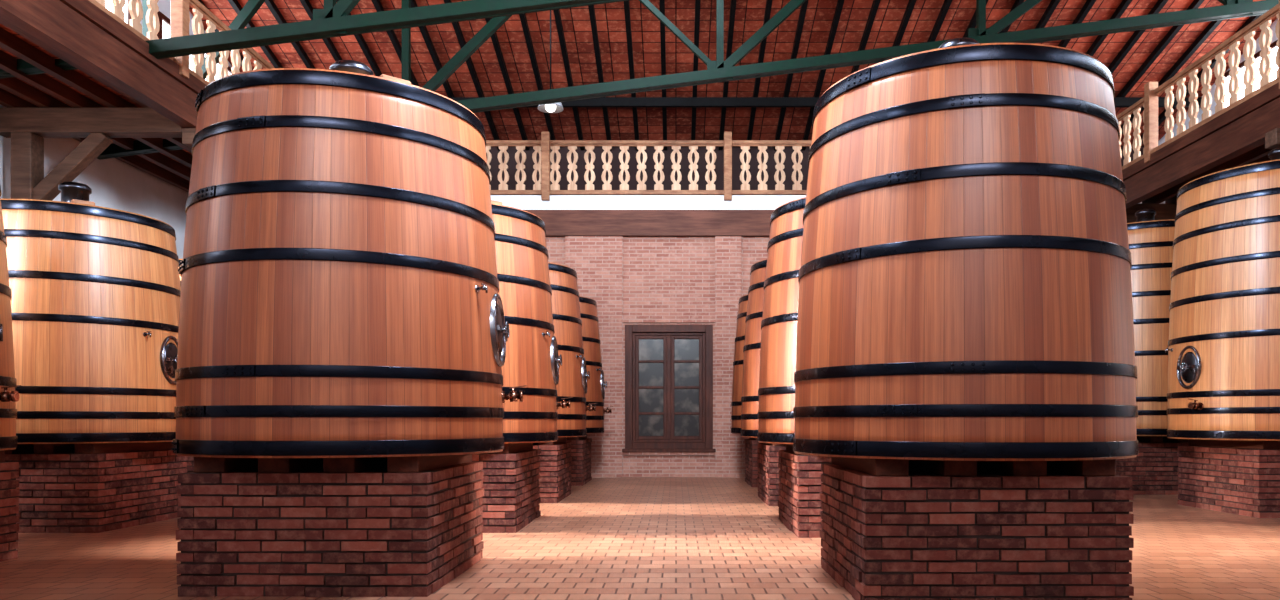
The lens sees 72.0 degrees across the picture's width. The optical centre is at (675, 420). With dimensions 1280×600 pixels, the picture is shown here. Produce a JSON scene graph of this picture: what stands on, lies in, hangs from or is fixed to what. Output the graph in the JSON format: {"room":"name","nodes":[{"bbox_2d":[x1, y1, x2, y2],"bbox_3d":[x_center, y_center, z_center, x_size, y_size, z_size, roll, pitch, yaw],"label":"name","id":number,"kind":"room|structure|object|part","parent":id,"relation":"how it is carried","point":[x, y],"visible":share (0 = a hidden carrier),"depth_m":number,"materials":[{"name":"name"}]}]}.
{"room":"processing plant","nodes":[
{"label":"processing plant","id":0,"kind":"room"},
{"bbox_2d":[0,0,231,258],"bbox_3d":[-10.100,-4.987,9.000,0.200,12.425,28.000,0,0,0],"label":"wall","id":1,"kind":"structure","parent":0,"point":[114,183],"depth_m":15.84,"materials":[{"name":"white paint"}]},
{"bbox_2d":[105,0,112,10],"bbox_3d":[-9.980,-7.327,15.474,0.020,0.200,0.191,0,0,0],"label":"glass","id":2,"kind":"object","parent":1,"relation":"attached to","point":[108,4],"depth_m":15.46,"materials":[{"name":"white glass"}]},
{"bbox_2d":[122,0,127,23],"bbox_3d":[-9.980,-7.434,15.923,0.020,0.418,0.144,0,0,0],"label":"glass","id":3,"kind":"object","parent":1,"relation":"attached to","point":[125,9],"depth_m":15.97,"materials":[{"name":"white glass"}]},
{"bbox_2d":[128,0,131,23],"bbox_3d":[-9.960,-6.625,14.500,0.080,2.500,3.200,0,0,0],"label":"frame","id":4,"kind":"object","parent":1,"relation":"attached to","point":[129,15],"visible":0.02,"depth_m":16.00,"materials":[{"name":"brown wood"}]},
{"bbox_2d":[162,21,169,38],"bbox_3d":[-9.980,-7.600,17.204,0.020,0.348,0.236,0,0,0],"label":"glass","id":5,"kind":"object","parent":1,"relation":"attached to","point":[165,30],"depth_m":17.19,"materials":[{"name":"white glass"}]},
{"bbox_2d":[189,55,193,70],"bbox_3d":[-9.980,-7.374,18.109,0.020,0.294,0.150,0,0,0],"label":"glass","id":6,"kind":"object","parent":1,"relation":"attached to","point":[191,63],"depth_m":18.11,"materials":[{"name":"white glass"}]},
{"bbox_2d":[157,11,231,73],"bbox_3d":[-9.960,-6.625,18.500,0.080,2.500,3.200,0,0,0],"label":"frame","id":7,"kind":"object","parent":1,"relation":"attached to","point":[161,16],"visible":0.11,"depth_m":17.00,"materials":[{"name":"brown wood"}]},
{"bbox_2d":[215,63,219,79],"bbox_3d":[-9.980,-7.584,19.136,0.020,0.380,0.167,0,0,0],"label":"glass","id":8,"kind":"object","parent":1,"relation":"attached to","point":[216,77],"depth_m":19.14,"materials":[{"name":"white glass"}]},
{"bbox_2d":[198,0,1260,149],"bbox_3d":[1.250,-9.140,9.000,22.500,4.146,28.036,0,0,0],"label":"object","id":9,"kind":"structure","parent":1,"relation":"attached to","point":[1120,101],"depth_m":19.32,"materials":[{"name":"paint"}]},
{"bbox_2d":[0,477,1279,599],"bbox_3d":[1.250,1.325,9.000,22.900,0.200,28.400,0,0,0],"label":"floor","id":10,"kind":"structure","parent":0,"point":[611,538],"depth_m":7.90,"materials":[{"name":"ceramic"}]},
{"bbox_2d":[0,462,19,561],"bbox_3d":[-6.750,0.793,7.000,1.770,0.863,1.769,0,0,0],"label":"brick pedestal","id":11,"kind":"object","parent":10,"relation":"on","point":[8,473],"visible":1,"depth_m":7.76,"materials":[{"name":"red brick"}]},
{"bbox_2d":[0,186,20,461],"bbox_3d":[-6.667,-1.239,7.000,2.584,3.202,2.417,0,0,0],"label":"wine vat","id":12,"kind":"object","parent":11,"relation":"on","point":[9,396],"visible":1,"depth_m":7.43,"materials":[{"name":"brown wood"}]},
{"bbox_3d":[-5.545,-0.726,7.014,0.113,0.583,0.468,-3,0,0],"label":"manway door","id":13,"kind":"part","parent":12,"relation":"part of","materials":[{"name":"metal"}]},
{"bbox_2d":[4,450,186,532],"bbox_3d":[-7.190,0.793,10.500,1.769,0.863,1.770,0,0,0],"label":"brick pedestal","id":14,"kind":"object","parent":10,"relation":"on","point":[62,492],"visible":0.88,"depth_m":9.64,"materials":[{"name":"red brick"}]},
{"bbox_2d":[1,182,180,453],"bbox_3d":[-7.106,-1.239,10.500,2.584,3.202,2.417,0,0,0],"label":"wine vat","id":15,"kind":"object","parent":14,"relation":"on","point":[96,290],"visible":0.84,"depth_m":9.68,"materials":[{"name":"brown wood"}]},
{"bbox_2d":[143,331,151,336],"bbox_3d":[-6.066,-0.992,10.091,0.120,0.071,0.056,-3,-1,20],"label":"tap","id":16,"kind":"object","parent":15,"relation":"on","point":[145,333],"depth_m":10.08,"materials":[{"name":"metal"}]},
{"bbox_3d":[-5.984,-0.726,10.514,0.113,0.583,0.468,-3,0,0],"label":"manway door","id":17,"kind":"part","parent":15,"relation":"part of","materials":[{"name":"metal"}]},
{"bbox_2d":[0,0,206,200],"bbox_3d":[-8.440,-1.875,9.525,3.120,6.200,19.050,0,0,0],"label":"gallery","id":18,"kind":"object","parent":10,"relation":"on","point":[118,93],"visible":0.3,"depth_m":12.51,"materials":[{"name":"brown wood"}]},
{"bbox_2d":[89,0,273,84],"bbox_3d":[-7.020,-5.595,10.600,0.240,1.480,17.200,0,0,0],"label":"gallery balustrade","id":19,"kind":"object","parent":18,"relation":"on","point":[179,9],"visible":0.24,"depth_m":12.43,"materials":[{"name":"brown wood"}]},
{"bbox_2d":[0,0,628,78],"bbox_3d":[1.250,-7.094,11.700,22.321,5.222,0.200,0,0,0],"label":"roof beam","id":20,"kind":"structure","parent":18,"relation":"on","point":[334,20],"depth_m":11.60,"materials":[{"name":"green paint"}]},
{"bbox_2d":[97,0,1278,159],"bbox_3d":[1.250,-6.682,15.000,22.321,4.397,0.200,0,0,0],"label":"roof truss","id":21,"kind":"object","parent":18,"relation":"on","point":[717,71],"visible":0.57,"depth_m":14.93,"materials":[{"name":"green metal"}]},
{"bbox_2d":[185,456,193,471],"bbox_3d":[-7.200,0.793,14.000,1.770,0.863,1.770,0,0,0],"label":"brick pedestal","id":22,"kind":"object","parent":10,"relation":"on","point":[190,460],"visible":0.02,"depth_m":13.12,"materials":[{"name":"red brick"}]},
{"bbox_2d":[176,462,483,596],"bbox_3d":[-2.600,0.793,7.000,1.769,0.863,1.770,0,0,0],"label":"brick pedestal","id":23,"kind":"object","parent":10,"relation":"on","point":[379,532],"visible":0.94,"depth_m":6.13,"materials":[{"name":"red brick"}]},
{"bbox_2d":[172,60,526,471],"bbox_3d":[-2.518,-1.239,7.000,2.580,3.202,2.417,0,0,0],"label":"wine vat","id":24,"kind":"object","parent":23,"relation":"on","point":[341,306],"visible":1,"depth_m":5.99,"materials":[{"name":"brown wood"}]},
{"bbox_2d":[475,283,487,292],"bbox_3d":[-1.469,-0.992,6.611,0.120,0.071,0.056,-3,-1,19],"label":"tap","id":25,"kind":"object","parent":24,"relation":"on","point":[478,287],"depth_m":6.60,"materials":[{"name":"metal"}]},
{"bbox_3d":[-1.395,-0.726,7.035,0.113,0.583,0.468,-3,0,-1],"label":"manway door","id":26,"kind":"part","parent":24,"relation":"part of","materials":[{"name":"metal"}]},
{"bbox_2d":[472,449,540,532],"bbox_3d":[-2.630,0.793,10.500,1.770,0.863,1.770,0,0,0],"label":"brick pedestal","id":27,"kind":"object","parent":10,"relation":"on","point":[511,482],"visible":0.44,"depth_m":9.64,"materials":[{"name":"red brick"}]},
{"bbox_2d":[489,200,572,453],"bbox_3d":[-2.548,-1.239,10.500,2.580,3.202,2.417,0,0,0],"label":"wine vat","id":28,"kind":"object","parent":27,"relation":"on","point":[532,360],"visible":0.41,"depth_m":9.87,"materials":[{"name":"brown wood"}]},
{"bbox_3d":[-1.425,-0.726,10.535,0.113,0.583,0.468,-3,0,-1],"label":"manway door","id":29,"kind":"part","parent":28,"relation":"part of","materials":[{"name":"metal"}]},
{"bbox_2d":[533,442,571,502],"bbox_3d":[-2.640,0.793,14.000,1.769,0.863,1.770,0,0,0],"label":"brick pedestal","id":30,"kind":"object","parent":10,"relation":"on","point":[555,464],"visible":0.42,"depth_m":13.14,"materials":[{"name":"red brick"}]},
{"bbox_2d":[538,262,595,444],"bbox_3d":[-2.558,-1.239,14.000,2.580,3.202,2.417,0,0,0],"label":"wine vat","id":31,"kind":"object","parent":30,"relation":"on","point":[567,322],"visible":0.3,"depth_m":13.45,"materials":[{"name":"brown wood"}]},
{"bbox_3d":[-1.435,-0.726,14.035,0.113,0.583,0.468,-3,0,-1],"label":"manway door","id":32,"kind":"part","parent":31,"relation":"part of","materials":[{"name":"metal"}]},
{"bbox_2d":[566,438,591,485],"bbox_3d":[-2.640,0.793,17.500,1.770,0.863,1.769,0,0,0],"label":"brick pedestal","id":33,"kind":"object","parent":10,"relation":"on","point":[581,455],"visible":0.35,"depth_m":16.64,"materials":[{"name":"red brick"}]},
{"bbox_2d":[567,296,612,439],"bbox_3d":[-2.558,-1.239,17.500,2.580,3.202,2.417,0,0,0],"label":"wine vat","id":34,"kind":"object","parent":33,"relation":"on","point":[595,393],"visible":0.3,"depth_m":17.01,"materials":[{"name":"brown wood"}]},
{"bbox_3d":[-1.435,-0.726,17.535,0.113,0.583,0.468,-3,0,-1],"label":"manway door","id":35,"kind":"part","parent":34,"relation":"part of","materials":[{"name":"metal"}]},
{"bbox_2d":[744,439,759,486],"bbox_3d":[2.280,0.793,17.100,1.770,0.863,1.770,0,0,0],"label":"brick pedestal","id":36,"kind":"object","parent":10,"relation":"on","point":[751,446],"visible":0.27,"depth_m":16.38,"materials":[{"name":"red brick"}]},
{"bbox_2d":[731,295,756,439],"bbox_3d":[2.280,-1.239,17.147,2.417,3.202,2.511,0,0,0],"label":"wine vat","id":37,"kind":"object","parent":36,"relation":"on","point":[736,403],"visible":0.19,"depth_m":16.72,"materials":[{"name":"brown wood"}]},
{"bbox_2d":[757,443,785,505],"bbox_3d":[2.210,0.793,13.550,1.769,0.863,1.770,0,0,0],"label":"brick pedestal","id":38,"kind":"object","parent":10,"relation":"on","point":[768,455],"visible":0.29,"depth_m":12.73,"materials":[{"name":"red brick"}]},
{"bbox_2d":[741,259,785,445],"bbox_3d":[2.210,-1.239,13.597,2.417,3.202,2.511,0,0,0],"label":"wine vat","id":39,"kind":"object","parent":38,"relation":"on","point":[752,345],"visible":0.16,"depth_m":13.11,"materials":[{"name":"brown wood"}]},
{"bbox_2d":[778,450,831,537],"bbox_3d":[2.150,0.793,10.100,1.770,0.863,1.769,0,0,0],"label":"brick pedestal","id":40,"kind":"object","parent":10,"relation":"on","point":[799,503],"visible":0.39,"depth_m":9.24,"materials":[{"name":"red brick"}]},
{"bbox_2d":[757,197,805,451],"bbox_3d":[2.150,-1.239,10.147,2.417,3.202,2.511,0,0,0],"label":"wine vat","id":41,"kind":"object","parent":40,"relation":"on","point":[776,391],"visible":0.27,"depth_m":9.56,"materials":[{"name":"brown wood"}]},
{"bbox_2d":[820,464,1133,599],"bbox_3d":[2.100,0.793,6.600,1.770,0.863,1.770,0,0,0],"label":"brick pedestal","id":42,"kind":"object","parent":10,"relation":"on","point":[919,535],"visible":0.96,"depth_m":5.73,"materials":[{"name":"red brick"}]},
{"bbox_2d":[793,37,1137,475],"bbox_3d":[2.100,-1.239,6.647,2.417,3.202,2.511,0,0,0],"label":"wine vat","id":43,"kind":"object","parent":42,"relation":"on","point":[965,306],"visible":1,"depth_m":5.58,"materials":[{"name":"brown wood"}]},
{"bbox_2d":[1116,442,1187,494],"bbox_3d":[8.250,0.793,15.501,1.819,0.863,1.818,0,0,0],"label":"brick pedestal","id":44,"kind":"object","parent":10,"relation":"on","point":[1154,471],"visible":0.27,"depth_m":14.61,"materials":[{"name":"red brick"}]},
{"bbox_2d":[1127,209,1187,442],"bbox_3d":[8.182,-1.684,15.500,2.856,4.092,2.719,0,0,0],"label":"wine vat","id":45,"kind":"object","parent":44,"relation":"on","point":[1150,240],"visible":0.29,"depth_m":14.30,"materials":[{"name":"brown wood"}]},
{"bbox_2d":[1122,82,1279,222],"bbox_3d":[10.640,-1.875,9.525,3.720,6.200,19.050,0,0,0],"label":"gallery","id":46,"kind":"object","parent":10,"relation":"on","point":[1245,134],"visible":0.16,"depth_m":15.16,"materials":[{"name":"brown wood"}]},
{"bbox_2d":[1116,0,1279,169],"bbox_3d":[8.930,-5.595,10.600,0.220,1.480,17.200,0,0,0],"label":"gallery balustrade","id":47,"kind":"object","parent":46,"relation":"on","point":[1152,91],"visible":0.67,"depth_m":14.92,"materials":[{"name":"brown wood"}]},
{"bbox_2d":[1177,446,1279,517],"bbox_3d":[8.251,0.793,12.000,1.818,0.863,1.819,0,0,0],"label":"brick pedestal","id":48,"kind":"object","parent":10,"relation":"on","point":[1239,481],"visible":1,"depth_m":11.66,"materials":[{"name":"red brick"}]},
{"bbox_2d":[1165,147,1279,448],"bbox_3d":[8.182,-1.684,12.000,2.856,4.092,2.719,0,0,0],"label":"wine vat","id":49,"kind":"object","parent":48,"relation":"on","point":[1223,349],"visible":1,"depth_m":11.36,"materials":[{"name":"brown wood"}]},
{"bbox_3d":[6.886,-0.726,11.843,0.113,0.583,0.468,3,0,-6],"label":"manway door","id":50,"kind":"part","parent":49,"relation":"part of","materials":[{"name":"metal"}]},
{"bbox_2d":[546,236,768,476],"bbox_3d":[1.250,-1.395,19.325,22.500,5.240,0.450,0,0,0],"label":"wall","id":51,"kind":"structure","parent":0,"point":[631,280],"depth_m":19.13,"materials":[{"name":"brick"}]},
{"bbox_2d":[524,210,773,236],"bbox_3d":[1.250,-4.298,19.305,22.500,0.555,0.490,0,0,0],"label":"wooden beam","id":52,"kind":"structure","parent":51,"relation":"on","point":[558,223],"depth_m":19.06,"materials":[{"name":"brown wood"}]},
{"bbox_2d":[622,325,715,451],"bbox_3d":[-0.155,-0.710,19.220,2.030,2.770,0.280,0,0,0],"label":"frame","id":53,"kind":"object","parent":51,"relation":"attached to","point":[668,442],"visible":0.99,"depth_m":19.22,"materials":[{"name":"brown wood"}]},
{"bbox_2d":[639,339,698,435],"bbox_3d":[-0.155,-0.735,19.308,1.470,2.280,0.015,0,0,0],"label":"pane","id":54,"kind":"object","parent":53,"relation":"in","point":[650,374],"visible":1,"depth_m":19.30,"materials":[{"name":"grey glass"}]},
{"bbox_2d":[189,0,1276,145],"bbox_3d":[1.250,-9.300,9.000,22.900,4.300,28.400,0,0,0],"label":"rafters","id":55,"kind":"structure","parent":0,"point":[749,14],"depth_m":19.23,"materials":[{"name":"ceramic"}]},
{"bbox_2d":[538,10,563,112],"bbox_3d":[-2.280,-7.272,16.000,0.470,3.315,0.470,0,0,0],"label":"pendant lamp","id":56,"kind":"object","parent":55,"relation":"hanging from","point":[552,107],"visible":0.54,"depth_m":15.99,"materials":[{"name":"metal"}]},
{"bbox_3d":[-2.280,-7.447,16.000,0.028,2.965,0.028,0,0,0],"label":"stem","id":57,"kind":"part","parent":56,"relation":"part of","materials":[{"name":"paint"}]},
{"bbox_3d":[-2.280,-5.715,16.000,0.200,0.200,0.200,0,0,0],"label":"bulb","id":58,"kind":"part","parent":56,"relation":"part of","materials":[{"name":"white glass"}]},
{"bbox_3d":[-2.280,-5.825,16.000,0.470,0.300,0.470,0,0,0],"label":"lamp shade","id":59,"kind":"part","parent":56,"relation":"part of","materials":[{"name":"ceramic"}]},
{"bbox_2d":[486,146,1143,189],"bbox_3d":[1.250,-2.987,23.100,22.900,8.425,0.200,0,0,0],"label":"wall","id":60,"kind":"structure","parent":0,"point":[667,169],"depth_m":23.00,"materials":[{"name":"beige wood"}]},
{"bbox_2d":[491,195,1164,209],"bbox_3d":[1.250,-4.753,21.100,22.500,0.345,3.800,0,0,0],"label":"floor","id":61,"kind":"structure","parent":0,"point":[523,202],"depth_m":19.20,"materials":[{"name":"white paint"}]},
{"bbox_2d":[486,132,811,200],"bbox_3d":[0.950,-5.545,19.220,15.900,1.480,0.240,0,0,0],"label":"gallery balustrade","id":62,"kind":"object","parent":61,"relation":"on","point":[541,187],"visible":0.44,"depth_m":19.26,"materials":[{"name":"brown wood"}]},
{"bbox_2d":[1158,18,1277,145],"bbox_3d":[12.600,-4.987,9.000,0.200,12.425,28.000,0,0,0],"label":"wall","id":63,"kind":"structure","parent":0,"point":[1272,26],"depth_m":20.50,"materials":[{"name":"white paint"}]},
{"bbox_2d":[1225,76,1230,106],"bbox_3d":[12.480,-7.447,19.880,0.020,0.652,0.180,0,0,0],"label":"glass","id":64,"kind":"object","parent":63,"relation":"attached to","point":[1227,79],"depth_m":19.90,"materials":[{"name":"white"}]},
{"bbox_2d":[1238,67,1245,98],"bbox_3d":[12.480,-7.447,19.389,0.020,0.652,0.240,0,0,0],"label":"glass","id":65,"kind":"object","parent":63,"relation":"attached to","point":[1241,73],"depth_m":19.41,"materials":[{"name":"white"}]},
{"bbox_2d":[1224,40,1277,101],"bbox_3d":[12.460,-6.625,18.500,0.080,2.500,3.200,0,0,0],"label":"frame","id":66,"kind":"object","parent":63,"relation":"attached to","point":[1272,45],"visible":0.09,"depth_m":18.89,"materials":[{"name":"brown wood"}]},
{"bbox_2d":[1253,57,1260,89],"bbox_3d":[12.480,-7.446,18.888,0.020,0.656,0.228,0,0,0],"label":"glass","id":67,"kind":"object","parent":63,"relation":"attached to","point":[1257,80],"depth_m":18.87,"materials":[{"name":"white"}]},
{"bbox_2d":[1270,47,1277,80],"bbox_3d":[12.480,-7.446,18.351,0.020,0.656,0.215,0,0,0],"label":"glass","id":68,"kind":"object","parent":63,"relation":"attached to","point":[1274,69],"depth_m":18.37,"materials":[{"name":"white glass"}]}
]}

